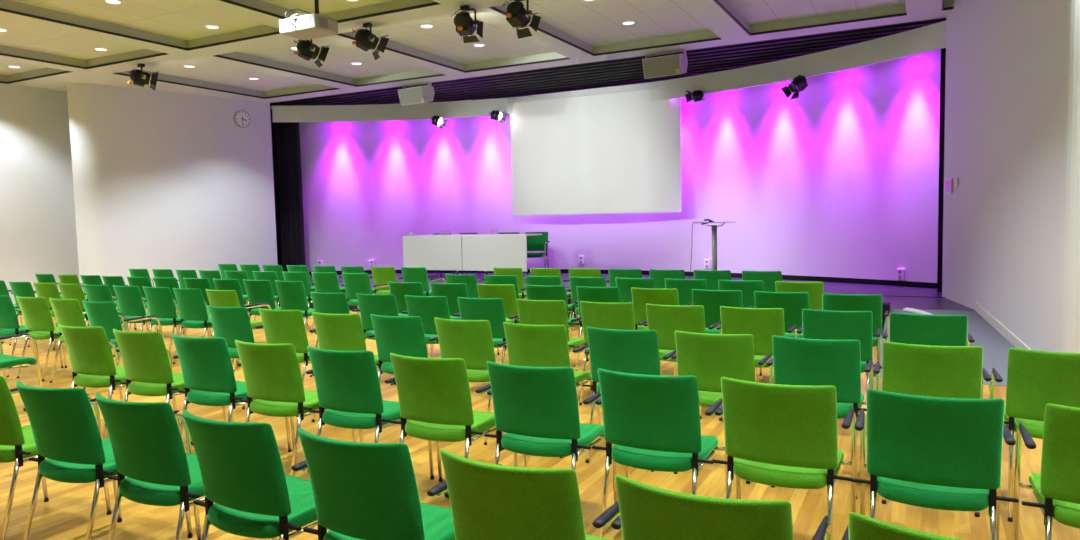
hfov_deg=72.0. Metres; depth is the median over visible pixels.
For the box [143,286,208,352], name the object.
chair
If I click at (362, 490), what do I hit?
chair
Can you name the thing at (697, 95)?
spotlight
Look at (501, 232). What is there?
chair
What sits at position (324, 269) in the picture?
chair
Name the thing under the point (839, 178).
wall
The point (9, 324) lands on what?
chair
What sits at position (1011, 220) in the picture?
wall
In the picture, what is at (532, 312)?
chair
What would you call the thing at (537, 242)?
chair
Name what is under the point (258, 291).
chair
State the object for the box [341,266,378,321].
chair
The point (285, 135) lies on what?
stage curtain
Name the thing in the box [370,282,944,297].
trim
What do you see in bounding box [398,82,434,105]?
loudspeaker
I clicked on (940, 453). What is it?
chair
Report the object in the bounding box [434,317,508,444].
chair
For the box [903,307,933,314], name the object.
strip
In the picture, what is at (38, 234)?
wall
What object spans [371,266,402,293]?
chair
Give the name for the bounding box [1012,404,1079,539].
chair
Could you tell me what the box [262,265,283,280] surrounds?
chair
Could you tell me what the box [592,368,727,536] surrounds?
chair
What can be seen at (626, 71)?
ceiling slats
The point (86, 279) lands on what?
chair
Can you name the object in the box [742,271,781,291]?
chair
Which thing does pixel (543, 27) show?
trim
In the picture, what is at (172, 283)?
chair
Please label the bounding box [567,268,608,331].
chair
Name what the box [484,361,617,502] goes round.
chair
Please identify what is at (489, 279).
chair
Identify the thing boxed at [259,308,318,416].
chair
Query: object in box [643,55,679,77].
grille
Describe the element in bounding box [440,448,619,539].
chair
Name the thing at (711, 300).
chair
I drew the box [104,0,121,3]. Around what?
recessed light
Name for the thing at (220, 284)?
chair
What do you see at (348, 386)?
chair
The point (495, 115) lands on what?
spotlight
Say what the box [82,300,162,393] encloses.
chair
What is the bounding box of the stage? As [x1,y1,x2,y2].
[310,273,1014,385]
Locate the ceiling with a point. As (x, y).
(707, 12)
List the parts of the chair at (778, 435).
leg, leg, backrest, seat, leg, seat rail, leg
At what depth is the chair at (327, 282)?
10.20 m
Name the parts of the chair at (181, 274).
backrest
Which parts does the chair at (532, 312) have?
backrest, seat, leg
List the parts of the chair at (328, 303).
backrest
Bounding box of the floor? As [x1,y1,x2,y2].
[0,310,1079,539]
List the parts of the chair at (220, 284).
backrest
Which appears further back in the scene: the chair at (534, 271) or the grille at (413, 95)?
the grille at (413, 95)
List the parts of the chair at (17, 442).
leg, backrest, seat, leg, leg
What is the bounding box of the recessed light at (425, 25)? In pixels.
[420,24,433,27]
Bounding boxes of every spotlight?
[128,64,158,90]
[294,39,329,67]
[352,23,388,59]
[430,115,446,128]
[451,5,482,42]
[489,110,505,122]
[502,0,540,38]
[685,90,704,103]
[781,75,807,99]
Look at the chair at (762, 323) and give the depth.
5.40 m
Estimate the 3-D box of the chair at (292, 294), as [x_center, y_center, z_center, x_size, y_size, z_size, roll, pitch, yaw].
[-2.904,0.535,9.090,0.560,0.851,0.563,1,5,29]
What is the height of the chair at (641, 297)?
0.851 m
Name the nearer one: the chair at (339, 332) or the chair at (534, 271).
the chair at (339, 332)
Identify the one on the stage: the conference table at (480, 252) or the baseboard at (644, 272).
the conference table at (480, 252)
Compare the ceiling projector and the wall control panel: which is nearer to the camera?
the ceiling projector
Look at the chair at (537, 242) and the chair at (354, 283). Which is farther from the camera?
the chair at (537, 242)
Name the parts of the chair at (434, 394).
leg, backrest, leg, seat, leg, seat rail, leg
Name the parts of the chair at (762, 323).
backrest, seat, leg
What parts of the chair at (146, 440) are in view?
leg, backrest, seat, leg, leg, seat rail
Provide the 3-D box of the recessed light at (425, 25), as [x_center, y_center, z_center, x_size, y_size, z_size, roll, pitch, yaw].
[-1.546,-3.328,10.156,0.186,0.006,0.186,1,5,27]
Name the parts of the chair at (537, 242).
seat, backrest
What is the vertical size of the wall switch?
0.110 m
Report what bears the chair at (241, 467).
on the floor
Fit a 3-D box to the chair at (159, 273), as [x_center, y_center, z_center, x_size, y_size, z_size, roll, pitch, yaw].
[-5.931,0.393,12.057,0.568,0.851,0.563,1,5,27]
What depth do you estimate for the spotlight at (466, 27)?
8.71 m
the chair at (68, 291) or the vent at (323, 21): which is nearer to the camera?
the vent at (323, 21)
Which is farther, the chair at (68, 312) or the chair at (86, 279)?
the chair at (86, 279)
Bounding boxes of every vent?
[319,17,327,28]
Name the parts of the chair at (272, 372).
leg, backrest, seat, leg, leg, seat rail, leg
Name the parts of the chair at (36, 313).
leg, backrest, seat, leg, leg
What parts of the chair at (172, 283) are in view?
backrest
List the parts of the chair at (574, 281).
backrest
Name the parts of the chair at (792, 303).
backrest, seat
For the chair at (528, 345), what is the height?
0.851 m
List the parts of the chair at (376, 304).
seat, backrest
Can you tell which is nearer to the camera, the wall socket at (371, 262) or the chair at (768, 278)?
the chair at (768, 278)
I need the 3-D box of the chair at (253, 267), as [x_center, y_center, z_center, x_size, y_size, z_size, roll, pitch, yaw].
[-4.852,0.311,12.863,0.568,0.851,0.563,1,5,29]
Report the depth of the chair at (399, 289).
8.28 m
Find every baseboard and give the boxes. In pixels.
[309,269,936,288]
[975,302,1030,349]
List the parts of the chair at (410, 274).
backrest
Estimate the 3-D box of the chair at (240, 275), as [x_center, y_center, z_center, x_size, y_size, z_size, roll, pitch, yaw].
[-4.427,0.418,11.232,0.568,0.851,0.563,1,5,27]
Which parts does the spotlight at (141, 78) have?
barn door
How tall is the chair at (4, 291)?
0.851 m
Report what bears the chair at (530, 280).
on the floor
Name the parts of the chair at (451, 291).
backrest, seat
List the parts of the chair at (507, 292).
backrest, seat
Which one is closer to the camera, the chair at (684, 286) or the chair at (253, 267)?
the chair at (684, 286)
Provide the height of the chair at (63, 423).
0.851 m
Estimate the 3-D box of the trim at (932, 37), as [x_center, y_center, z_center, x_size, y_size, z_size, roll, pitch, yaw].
[0.365,-3.271,13.634,12.465,0.340,2.276,1,5,27]
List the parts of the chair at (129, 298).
backrest, seat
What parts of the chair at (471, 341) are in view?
backrest, seat, leg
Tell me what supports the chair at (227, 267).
on the floor
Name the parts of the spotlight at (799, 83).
barn door, barn door, barn door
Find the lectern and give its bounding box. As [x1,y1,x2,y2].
[697,222,731,269]
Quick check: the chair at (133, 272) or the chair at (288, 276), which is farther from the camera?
the chair at (133, 272)
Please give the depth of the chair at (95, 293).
8.91 m
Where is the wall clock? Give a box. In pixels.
[234,110,250,127]
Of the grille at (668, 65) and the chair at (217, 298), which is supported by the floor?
the chair at (217, 298)
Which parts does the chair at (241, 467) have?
leg, backrest, seat, seat rail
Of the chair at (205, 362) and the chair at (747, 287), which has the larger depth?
the chair at (747, 287)
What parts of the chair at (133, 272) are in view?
backrest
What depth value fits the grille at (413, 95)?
13.57 m
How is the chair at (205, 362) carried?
on the floor
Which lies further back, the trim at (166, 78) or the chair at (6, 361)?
the trim at (166, 78)
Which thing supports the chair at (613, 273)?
on the floor
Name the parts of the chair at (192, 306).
leg, backrest, seat, leg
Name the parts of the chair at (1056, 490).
leg, seat rail, leg, seat, backrest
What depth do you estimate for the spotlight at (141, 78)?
11.45 m
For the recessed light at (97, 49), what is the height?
0.006 m
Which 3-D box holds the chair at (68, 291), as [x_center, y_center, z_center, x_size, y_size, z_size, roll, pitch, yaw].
[-5.752,0.575,9.447,0.568,0.851,0.563,1,5,28]
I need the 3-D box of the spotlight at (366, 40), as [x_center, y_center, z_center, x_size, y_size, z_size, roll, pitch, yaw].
[-2.157,-2.910,9.434,0.452,0.432,0.313,-4,5,-29]
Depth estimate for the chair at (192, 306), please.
8.14 m
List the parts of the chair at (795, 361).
backrest, seat, leg, leg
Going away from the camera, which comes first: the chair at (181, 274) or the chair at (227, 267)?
the chair at (181, 274)
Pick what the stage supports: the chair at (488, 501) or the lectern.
the lectern
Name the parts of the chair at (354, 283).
seat, backrest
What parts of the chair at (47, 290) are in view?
backrest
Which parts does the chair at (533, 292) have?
backrest, seat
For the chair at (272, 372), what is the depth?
4.34 m
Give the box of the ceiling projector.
[279,0,337,39]
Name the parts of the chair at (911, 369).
leg, backrest, leg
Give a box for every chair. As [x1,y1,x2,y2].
[0,280,35,342]
[0,295,63,376]
[0,334,42,387]
[0,376,111,539]
[9,281,60,346]
[16,296,86,380]
[16,381,192,539]
[33,282,61,349]
[35,274,88,325]
[49,298,125,386]
[58,274,86,299]
[58,283,117,322]
[59,324,166,438]
[80,275,134,328]
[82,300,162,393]
[84,284,147,331]
[95,393,276,539]
[102,276,158,331]
[113,285,178,356]
[113,329,226,421]
[127,276,184,333]
[129,269,176,312]
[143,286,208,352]
[152,269,178,280]
[153,277,211,335]
[172,334,291,451]
[173,288,212,363]
[176,269,197,311]
[183,278,211,336]
[183,410,318,539]
[199,270,246,304]
[206,289,270,370]
[207,305,263,408]
[213,278,255,336]
[218,264,237,278]
[224,270,250,319]
[235,340,355,475]
[240,264,259,279]
[243,279,280,317]
[252,271,279,320]
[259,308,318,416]
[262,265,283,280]
[275,280,314,325]
[282,271,313,327]
[287,265,314,307]
[298,428,454,539]
[307,346,433,479]
[310,292,369,376]
[311,272,351,332]
[312,312,385,421]
[313,266,358,313]
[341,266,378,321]
[342,273,388,305]
[356,293,428,384]
[370,314,437,380]
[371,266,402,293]
[388,282,423,315]
[390,353,517,481]
[401,267,445,295]
[405,295,459,357]
[430,283,478,357]
[433,233,453,276]
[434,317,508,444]
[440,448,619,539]
[445,233,480,276]
[445,274,478,297]
[457,297,518,363]
[477,284,526,354]
[484,275,525,298]
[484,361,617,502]
[493,267,526,298]
[499,232,519,233]
[502,322,599,457]
[516,299,591,389]
[525,232,549,274]
[525,275,579,335]
[525,285,588,360]
[530,268,577,317]
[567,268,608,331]
[568,276,606,349]
[574,286,638,370]
[577,301,646,404]
[582,327,675,471]
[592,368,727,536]
[607,269,641,286]
[611,474,831,539]
[615,277,654,302]
[631,287,691,375]
[643,304,721,418]
[649,269,684,288]
[665,278,706,305]
[671,331,772,483]
[692,289,753,333]
[694,270,730,289]
[712,377,855,528]
[716,306,797,420]
[718,280,763,307]
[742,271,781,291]
[754,291,818,381]
[766,335,873,498]
[775,281,823,309]
[797,309,880,434]
[821,293,888,354]
[841,512,963,539]
[851,389,1018,539]
[873,341,991,516]
[880,312,974,368]
[882,302,889,334]
[990,348,1079,521]
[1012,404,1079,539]
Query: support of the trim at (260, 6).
attached to the ceiling
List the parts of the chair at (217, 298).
backrest, seat, leg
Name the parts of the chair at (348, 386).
leg, backrest, seat, leg, leg, seat rail, leg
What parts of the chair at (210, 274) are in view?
backrest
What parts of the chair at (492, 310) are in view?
backrest, seat, leg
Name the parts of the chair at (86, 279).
backrest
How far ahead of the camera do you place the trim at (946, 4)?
9.38 m
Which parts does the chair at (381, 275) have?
seat, backrest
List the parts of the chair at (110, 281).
backrest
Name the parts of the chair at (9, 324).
backrest, leg, seat, leg, leg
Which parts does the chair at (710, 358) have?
seat, backrest, leg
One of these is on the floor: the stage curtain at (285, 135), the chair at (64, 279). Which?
the chair at (64, 279)
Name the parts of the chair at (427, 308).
backrest, seat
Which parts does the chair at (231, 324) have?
backrest, seat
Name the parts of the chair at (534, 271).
backrest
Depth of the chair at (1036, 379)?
3.60 m
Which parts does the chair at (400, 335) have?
backrest, seat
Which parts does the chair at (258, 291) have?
backrest, seat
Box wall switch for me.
[954,177,957,185]
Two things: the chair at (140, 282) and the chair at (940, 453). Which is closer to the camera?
the chair at (940, 453)
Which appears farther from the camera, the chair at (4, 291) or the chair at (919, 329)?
the chair at (4, 291)
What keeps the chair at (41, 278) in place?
on the floor
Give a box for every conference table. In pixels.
[403,234,474,277]
[462,234,541,279]
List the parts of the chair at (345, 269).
backrest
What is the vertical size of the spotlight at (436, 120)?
0.281 m
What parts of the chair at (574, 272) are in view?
backrest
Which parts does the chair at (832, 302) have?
backrest, seat, leg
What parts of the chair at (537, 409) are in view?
leg, leg, backrest, seat, leg, seat rail, leg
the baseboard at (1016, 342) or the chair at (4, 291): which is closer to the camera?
the baseboard at (1016, 342)
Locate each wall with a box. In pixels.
[0,83,79,316]
[67,83,277,307]
[270,49,940,282]
[942,0,1079,352]
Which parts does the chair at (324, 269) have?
backrest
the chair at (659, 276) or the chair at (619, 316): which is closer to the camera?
the chair at (619, 316)
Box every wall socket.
[369,260,374,267]
[579,256,583,263]
[704,259,710,268]
[897,269,904,279]
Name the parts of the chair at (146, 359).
leg, backrest, seat, leg, seat rail, leg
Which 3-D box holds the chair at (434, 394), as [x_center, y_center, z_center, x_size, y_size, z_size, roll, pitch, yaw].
[-0.484,0.842,3.997,0.568,0.851,0.563,1,5,27]
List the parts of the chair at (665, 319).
seat, backrest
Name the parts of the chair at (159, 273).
backrest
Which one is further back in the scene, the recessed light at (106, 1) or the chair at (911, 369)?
the recessed light at (106, 1)
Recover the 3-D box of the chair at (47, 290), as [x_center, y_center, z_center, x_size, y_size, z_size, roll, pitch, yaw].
[-6.249,0.566,9.721,0.568,0.851,0.563,1,5,26]
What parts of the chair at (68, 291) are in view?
backrest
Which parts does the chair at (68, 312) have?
leg, backrest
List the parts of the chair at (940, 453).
leg, leg, seat, backrest, leg, leg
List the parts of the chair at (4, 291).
backrest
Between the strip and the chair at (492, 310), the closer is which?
the chair at (492, 310)
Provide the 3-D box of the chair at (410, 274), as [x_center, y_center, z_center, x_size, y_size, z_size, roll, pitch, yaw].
[-1.765,0.365,11.117,0.560,0.851,0.563,1,5,29]
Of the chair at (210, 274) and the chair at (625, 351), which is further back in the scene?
the chair at (210, 274)
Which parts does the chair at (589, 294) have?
leg, backrest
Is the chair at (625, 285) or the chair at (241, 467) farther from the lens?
the chair at (625, 285)
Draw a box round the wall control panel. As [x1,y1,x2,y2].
[945,178,952,193]
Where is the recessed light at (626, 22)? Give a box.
[622,21,634,24]
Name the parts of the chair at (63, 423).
leg, backrest, seat, leg, leg, leg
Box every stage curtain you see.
[271,109,305,271]
[937,48,945,291]
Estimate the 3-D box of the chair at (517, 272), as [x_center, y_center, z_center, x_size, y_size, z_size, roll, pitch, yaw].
[-0.352,0.373,10.554,0.560,0.851,0.563,1,5,27]
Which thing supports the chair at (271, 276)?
on the floor
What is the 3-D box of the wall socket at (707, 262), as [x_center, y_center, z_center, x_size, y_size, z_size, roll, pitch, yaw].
[3.113,-0.113,13.829,0.110,0.170,0.052,2,5,39]
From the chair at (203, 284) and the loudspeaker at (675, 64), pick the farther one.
the loudspeaker at (675, 64)
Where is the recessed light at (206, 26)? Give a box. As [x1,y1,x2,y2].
[205,25,219,28]
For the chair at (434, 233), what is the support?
on the stage
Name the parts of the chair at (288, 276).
backrest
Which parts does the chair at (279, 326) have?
backrest, leg, seat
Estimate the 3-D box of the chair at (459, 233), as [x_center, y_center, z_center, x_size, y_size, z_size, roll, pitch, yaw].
[-1.587,-0.320,15.387,0.573,0.885,0.586,1,5,29]
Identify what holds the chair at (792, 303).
on the floor
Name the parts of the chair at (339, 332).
backrest, seat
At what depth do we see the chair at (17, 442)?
3.60 m
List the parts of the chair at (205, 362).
leg, backrest, seat, leg, leg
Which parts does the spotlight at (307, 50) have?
barn door, barn door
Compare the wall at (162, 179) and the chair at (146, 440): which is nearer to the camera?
the chair at (146, 440)
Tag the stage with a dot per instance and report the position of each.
(926, 298)
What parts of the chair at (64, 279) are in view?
backrest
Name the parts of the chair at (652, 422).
leg, leg, backrest, seat, leg, seat rail, leg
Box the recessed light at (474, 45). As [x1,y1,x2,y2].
[473,44,484,46]
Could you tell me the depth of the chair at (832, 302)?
6.10 m
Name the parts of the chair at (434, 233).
backrest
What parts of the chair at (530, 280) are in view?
backrest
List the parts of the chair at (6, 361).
leg, seat, seat rail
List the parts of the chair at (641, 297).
seat, backrest, leg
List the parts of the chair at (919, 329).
backrest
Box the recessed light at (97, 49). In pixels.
[94,48,107,50]
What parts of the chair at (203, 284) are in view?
backrest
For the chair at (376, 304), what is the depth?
7.02 m
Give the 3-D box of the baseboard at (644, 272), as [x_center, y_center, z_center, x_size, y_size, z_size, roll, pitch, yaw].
[0.244,0.126,14.163,15.372,0.085,2.910,1,5,27]
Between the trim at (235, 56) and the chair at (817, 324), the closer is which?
the chair at (817, 324)
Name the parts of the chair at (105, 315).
backrest, seat, leg, leg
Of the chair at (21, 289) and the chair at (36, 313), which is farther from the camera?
the chair at (21, 289)
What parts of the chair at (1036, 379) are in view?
leg, leg, seat, backrest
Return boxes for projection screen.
[508,82,681,215]
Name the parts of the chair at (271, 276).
backrest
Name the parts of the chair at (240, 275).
backrest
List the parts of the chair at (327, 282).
backrest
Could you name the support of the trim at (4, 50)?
attached to the ceiling
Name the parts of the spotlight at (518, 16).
barn door, tilt knob, barn door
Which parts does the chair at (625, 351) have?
leg, backrest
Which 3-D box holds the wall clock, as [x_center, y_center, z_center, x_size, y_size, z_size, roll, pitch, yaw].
[-6.009,-3.048,15.003,0.038,0.344,0.344,2,5,41]
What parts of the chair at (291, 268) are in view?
backrest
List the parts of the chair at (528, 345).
backrest, seat, seat rail, leg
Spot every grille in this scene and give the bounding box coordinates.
[398,87,424,104]
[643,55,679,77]
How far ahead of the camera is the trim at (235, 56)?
13.01 m
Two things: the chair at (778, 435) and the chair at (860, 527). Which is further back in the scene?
the chair at (778, 435)
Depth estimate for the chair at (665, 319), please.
5.67 m
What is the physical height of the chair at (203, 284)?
0.851 m
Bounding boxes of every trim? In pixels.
[0,0,279,50]
[0,45,167,68]
[0,68,71,83]
[112,69,338,98]
[214,52,444,86]
[219,0,439,22]
[272,21,945,121]
[337,31,569,72]
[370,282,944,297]
[489,4,720,55]
[713,0,906,35]
[942,0,953,10]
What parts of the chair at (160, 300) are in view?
backrest, seat, leg, leg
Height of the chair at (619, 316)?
0.851 m
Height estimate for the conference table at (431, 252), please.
0.865 m
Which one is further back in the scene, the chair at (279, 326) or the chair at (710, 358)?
the chair at (279, 326)
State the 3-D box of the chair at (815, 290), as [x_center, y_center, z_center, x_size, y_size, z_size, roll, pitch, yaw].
[2.659,0.519,7.549,0.560,0.851,0.563,1,5,29]
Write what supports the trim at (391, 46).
attached to the ceiling
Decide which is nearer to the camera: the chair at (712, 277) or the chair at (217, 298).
the chair at (217, 298)
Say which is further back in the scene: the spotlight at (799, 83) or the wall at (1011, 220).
the spotlight at (799, 83)
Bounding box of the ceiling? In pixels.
[0,0,950,102]
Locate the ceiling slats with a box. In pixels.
[270,18,945,105]
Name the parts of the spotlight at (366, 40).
barn door, barn door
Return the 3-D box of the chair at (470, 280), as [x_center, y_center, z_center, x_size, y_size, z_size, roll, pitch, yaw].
[-0.895,0.460,9.512,0.560,0.851,0.563,1,5,28]
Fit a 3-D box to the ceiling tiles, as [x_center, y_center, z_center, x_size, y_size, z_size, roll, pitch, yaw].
[-3.134,-3.012,5.821,18.200,0.050,14.860,1,5,27]
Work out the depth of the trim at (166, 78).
14.19 m
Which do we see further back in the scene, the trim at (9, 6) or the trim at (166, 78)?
the trim at (166, 78)
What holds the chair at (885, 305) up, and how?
on the floor
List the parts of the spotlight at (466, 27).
barn door, barn door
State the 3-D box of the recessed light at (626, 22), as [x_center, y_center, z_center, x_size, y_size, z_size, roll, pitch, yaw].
[1.219,-3.396,10.228,0.186,0.006,0.186,1,5,27]
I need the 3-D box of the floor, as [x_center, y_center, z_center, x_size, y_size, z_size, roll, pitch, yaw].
[-3.385,1.281,5.454,18.200,0.100,13.350,1,5,27]
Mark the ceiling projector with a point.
(309, 26)
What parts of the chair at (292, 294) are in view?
backrest, seat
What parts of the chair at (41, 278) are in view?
backrest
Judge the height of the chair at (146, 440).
0.851 m
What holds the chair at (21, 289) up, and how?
on the floor
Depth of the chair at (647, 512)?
1.83 m
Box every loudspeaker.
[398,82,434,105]
[642,49,687,78]
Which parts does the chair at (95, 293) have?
backrest, leg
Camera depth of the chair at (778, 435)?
3.04 m
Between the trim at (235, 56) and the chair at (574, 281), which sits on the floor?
the chair at (574, 281)
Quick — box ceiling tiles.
[0,0,904,91]
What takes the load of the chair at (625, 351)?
on the floor
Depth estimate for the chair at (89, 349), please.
5.24 m
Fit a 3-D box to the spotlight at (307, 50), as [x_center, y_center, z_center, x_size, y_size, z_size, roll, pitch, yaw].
[-3.045,-2.932,9.898,0.453,0.414,0.317,-4,5,-31]
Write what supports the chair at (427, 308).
on the floor
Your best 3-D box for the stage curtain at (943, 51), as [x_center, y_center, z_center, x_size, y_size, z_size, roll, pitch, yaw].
[5.666,-1.513,10.243,0.294,3.655,0.070,0,4,18]
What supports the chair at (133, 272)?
on the floor
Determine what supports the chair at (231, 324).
on the floor
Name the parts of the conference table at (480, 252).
modesty panel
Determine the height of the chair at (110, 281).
0.851 m
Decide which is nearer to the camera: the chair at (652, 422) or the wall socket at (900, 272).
the chair at (652, 422)
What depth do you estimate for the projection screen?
14.43 m
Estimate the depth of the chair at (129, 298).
8.69 m
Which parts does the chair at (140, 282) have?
backrest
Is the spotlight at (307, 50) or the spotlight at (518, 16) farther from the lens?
the spotlight at (307, 50)
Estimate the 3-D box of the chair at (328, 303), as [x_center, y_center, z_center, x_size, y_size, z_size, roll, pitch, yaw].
[-1.983,0.626,7.514,0.560,0.851,0.563,1,5,29]
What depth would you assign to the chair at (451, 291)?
8.02 m
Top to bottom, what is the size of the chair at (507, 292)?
0.851 m
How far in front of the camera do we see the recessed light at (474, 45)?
11.34 m
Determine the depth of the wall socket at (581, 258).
15.25 m
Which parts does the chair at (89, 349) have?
backrest, seat, leg, leg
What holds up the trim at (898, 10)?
attached to the ceiling
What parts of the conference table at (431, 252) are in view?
modesty panel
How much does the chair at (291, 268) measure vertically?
0.851 m
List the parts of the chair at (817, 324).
backrest, seat, leg, leg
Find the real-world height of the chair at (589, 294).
0.851 m
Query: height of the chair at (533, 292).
0.851 m
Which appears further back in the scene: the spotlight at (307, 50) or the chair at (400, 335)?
the spotlight at (307, 50)
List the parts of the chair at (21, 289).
backrest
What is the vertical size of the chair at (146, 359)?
0.851 m
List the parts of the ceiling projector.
panel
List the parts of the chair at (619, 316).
leg, backrest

